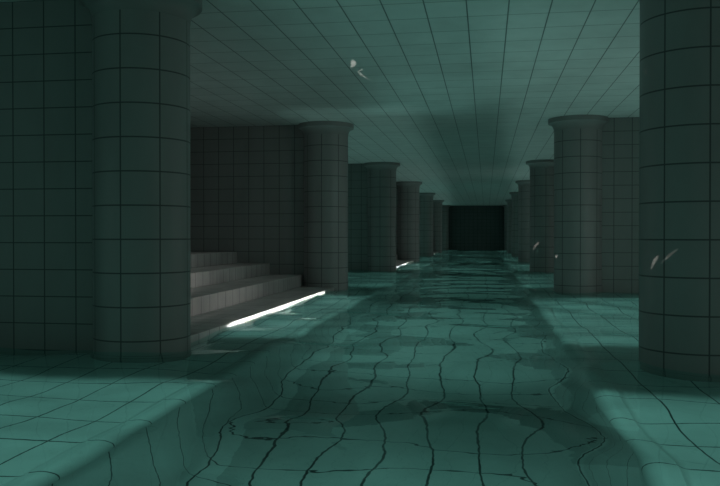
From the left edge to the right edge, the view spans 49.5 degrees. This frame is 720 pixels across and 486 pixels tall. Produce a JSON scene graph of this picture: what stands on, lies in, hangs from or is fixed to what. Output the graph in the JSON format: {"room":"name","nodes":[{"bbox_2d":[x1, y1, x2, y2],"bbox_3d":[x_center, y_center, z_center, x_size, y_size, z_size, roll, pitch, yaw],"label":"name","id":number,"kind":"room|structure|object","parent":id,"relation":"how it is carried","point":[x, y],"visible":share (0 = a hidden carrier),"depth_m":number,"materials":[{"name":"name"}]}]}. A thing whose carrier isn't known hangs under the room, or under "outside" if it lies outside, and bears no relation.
{"room":"indoor swimming pool","nodes":[
{"label":"indoor swimming pool","id":0,"kind":"room"},
{"bbox_2d":[0,0,92,349],"bbox_3d":[-5.180,-0.513,8.815,4.958,4.182,0.300,0,1,9],"label":"wall","id":1,"kind":"structure","parent":0,"point":[46,229],"depth_m":8.37,"materials":[{"name":"tile"}]},
{"bbox_2d":[190,125,303,285],"bbox_3d":[-3.643,-0.601,18.322,4.958,4.182,0.300,0,1,9],"label":"wall","id":2,"kind":"structure","parent":0,"point":[247,182],"depth_m":17.99,"materials":[{"name":"tile"}]},
{"bbox_2d":[0,0,639,205],"bbox_3d":[4.065,-2.964,31.378,16.600,0.300,69.900,0,1,9],"label":"ceiling","id":3,"kind":"structure","parent":0,"point":[459,94],"depth_m":12.29,"materials":[{"name":"tile"}]},
{"bbox_2d":[348,164,367,269],"bbox_3d":[-2.106,-0.690,27.828,4.958,4.182,0.300,0,1,9],"label":"wall","id":4,"kind":"structure","parent":0,"point":[357,173],"depth_m":27.35,"materials":[{"name":"tile"}]},
{"bbox_2d":[0,250,719,485],"bbox_3d":[4.065,0.915,31.414,16.000,0.098,69.300,0,1,9],"label":"water","id":5,"kind":"object","parent":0,"point":[448,367],"visible":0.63,"depth_m":5.85,"materials":[{"name":"teal liquid"}]},
{"bbox_2d":[396,185,397,254],"bbox_3d":[-0.568,-0.778,37.334,4.958,4.182,0.300,0,1,9],"label":"wall","id":6,"kind":"structure","parent":0,"point":[396,185],"depth_m":36.81,"materials":[{"name":"tile"}]},
{"bbox_2d":[449,206,503,249],"bbox_3d":[9.619,0.082,65.761,16.000,6.432,0.300,0,1,9],"label":"wall","id":7,"kind":"structure","parent":0,"point":[470,227],"depth_m":65.57,"materials":[{"name":"tile"}]},
{"bbox_2d":[602,117,638,292],"bbox_3d":[7.431,-0.585,16.531,4.608,4.182,0.300,0,1,9],"label":"wall","id":8,"kind":"structure","parent":0,"point":[620,136],"depth_m":16.68,"materials":[{"name":"tile"}]},
{"bbox_3d":[-0.439,2.436,32.156,6.835,2.350,69.300,0,1,9],"label":"ledge","id":9,"kind":"object","parent":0,"visible":0},
{"bbox_2d":[79,0,201,351],"bbox_3d":[-2.309,-0.508,8.280,1.260,4.182,1.260,0,1,9],"label":"column","id":10,"kind":"structure","parent":9,"relation":"on","point":[141,209],"depth_m":7.84,"materials":[{"name":"tile"}]},
{"bbox_2d":[191,252,333,342],"bbox_3d":[-4.060,0.874,13.525,5.670,1.260,9.330,0,1,9],"label":"staircase","id":11,"kind":"structure","parent":9,"relation":"on","point":[225,292],"depth_m":13.81,"materials":[{"name":"tile"}]},
{"bbox_2d":[298,121,353,289],"bbox_3d":[-0.772,-0.596,17.787,1.260,4.182,1.260,0,1,9],"label":"column","id":12,"kind":"structure","parent":9,"relation":"on","point":[325,142],"depth_m":17.34,"materials":[{"name":"tile"}]},
{"bbox_2d":[364,162,399,270],"bbox_3d":[0.765,-0.685,27.293,1.260,4.182,1.260,0,1,9],"label":"column","id":13,"kind":"structure","parent":9,"relation":"on","point":[381,175],"depth_m":26.85,"materials":[{"name":"tile"}]},
{"bbox_2d":[396,255,413,267],"bbox_3d":[-0.986,0.697,32.537,5.670,1.260,9.330,0,1,9],"label":"staircase","id":14,"kind":"structure","parent":9,"relation":"on","point":[399,263],"depth_m":34.33,"materials":[{"name":"tile"}]},
{"bbox_2d":[396,181,421,261],"bbox_3d":[2.302,-0.773,36.799,1.260,4.182,1.260,0,1,9],"label":"column","id":15,"kind":"structure","parent":9,"relation":"on","point":[408,191],"depth_m":36.36,"materials":[{"name":"tile"}]},
{"bbox_2d":[419,193,434,255],"bbox_3d":[3.839,-0.862,46.305,1.260,4.182,1.260,0,1,9],"label":"column","id":16,"kind":"structure","parent":9,"relation":"on","point":[426,199],"depth_m":45.84,"materials":[{"name":"tile"}]},
{"bbox_2d":[433,200,443,252],"bbox_3d":[5.376,-0.950,55.811,1.260,4.182,1.260,0,1,9],"label":"column","id":17,"kind":"structure","parent":9,"relation":"on","point":[437,204],"depth_m":55.33,"materials":[{"name":"tile"}]},
{"bbox_2d":[442,205,449,249],"bbox_3d":[6.913,-1.038,65.317,1.260,4.182,1.260,0,1,9],"label":"column","id":18,"kind":"structure","parent":9,"relation":"on","point":[445,208],"depth_m":64.85,"materials":[{"name":"tile"}]},
{"bbox_3d":[8.922,2.450,30.643,6.120,2.350,69.300,0,1,9],"label":"ledge","id":19,"kind":"object","parent":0,"visible":0},
{"bbox_2d":[503,205,506,249],"bbox_3d":[12.396,-1.030,64.431,1.260,4.182,1.260,0,1,9],"label":"column","id":20,"kind":"structure","parent":19,"relation":"on","point":[504,206],"depth_m":64.19,"materials":[{"name":"tile"}]},
{"bbox_2d":[505,200,511,252],"bbox_3d":[10.859,-0.942,54.925,1.260,4.182,1.260,0,1,9],"label":"column","id":21,"kind":"structure","parent":19,"relation":"on","point":[509,202],"depth_m":54.62,"materials":[{"name":"tile"}]},
{"bbox_2d":[509,192,517,256],"bbox_3d":[9.322,-0.853,45.419,1.260,4.182,1.260,0,1,9],"label":"column","id":22,"kind":"structure","parent":19,"relation":"on","point":[514,237],"depth_m":45.11,"materials":[{"name":"tile"}]},
{"bbox_2d":[515,180,529,261],"bbox_3d":[7.785,-0.765,35.912,1.260,4.182,1.260,0,1,9],"label":"column","id":23,"kind":"structure","parent":19,"relation":"on","point":[523,185],"depth_m":35.53,"materials":[{"name":"tile"}]},
{"bbox_2d":[526,159,553,271],"bbox_3d":[6.248,-0.677,26.406,1.260,4.182,1.260,0,1,9],"label":"column","id":24,"kind":"structure","parent":19,"relation":"on","point":[542,170],"depth_m":25.95,"materials":[{"name":"tile"}]},
{"bbox_2d":[548,115,607,292],"bbox_3d":[4.711,-0.588,16.900,1.260,4.182,1.260,0,1,9],"label":"column","id":25,"kind":"structure","parent":19,"relation":"on","point":[577,138],"depth_m":16.46,"materials":[{"name":"tile"}]},
{"bbox_2d":[639,0,719,374],"bbox_3d":[3.174,-0.500,7.394,1.260,4.182,1.260,0,1,9],"label":"column","id":26,"kind":"structure","parent":19,"relation":"on","point":[679,66],"depth_m":7.00,"materials":[{"name":"tile"}]}
]}

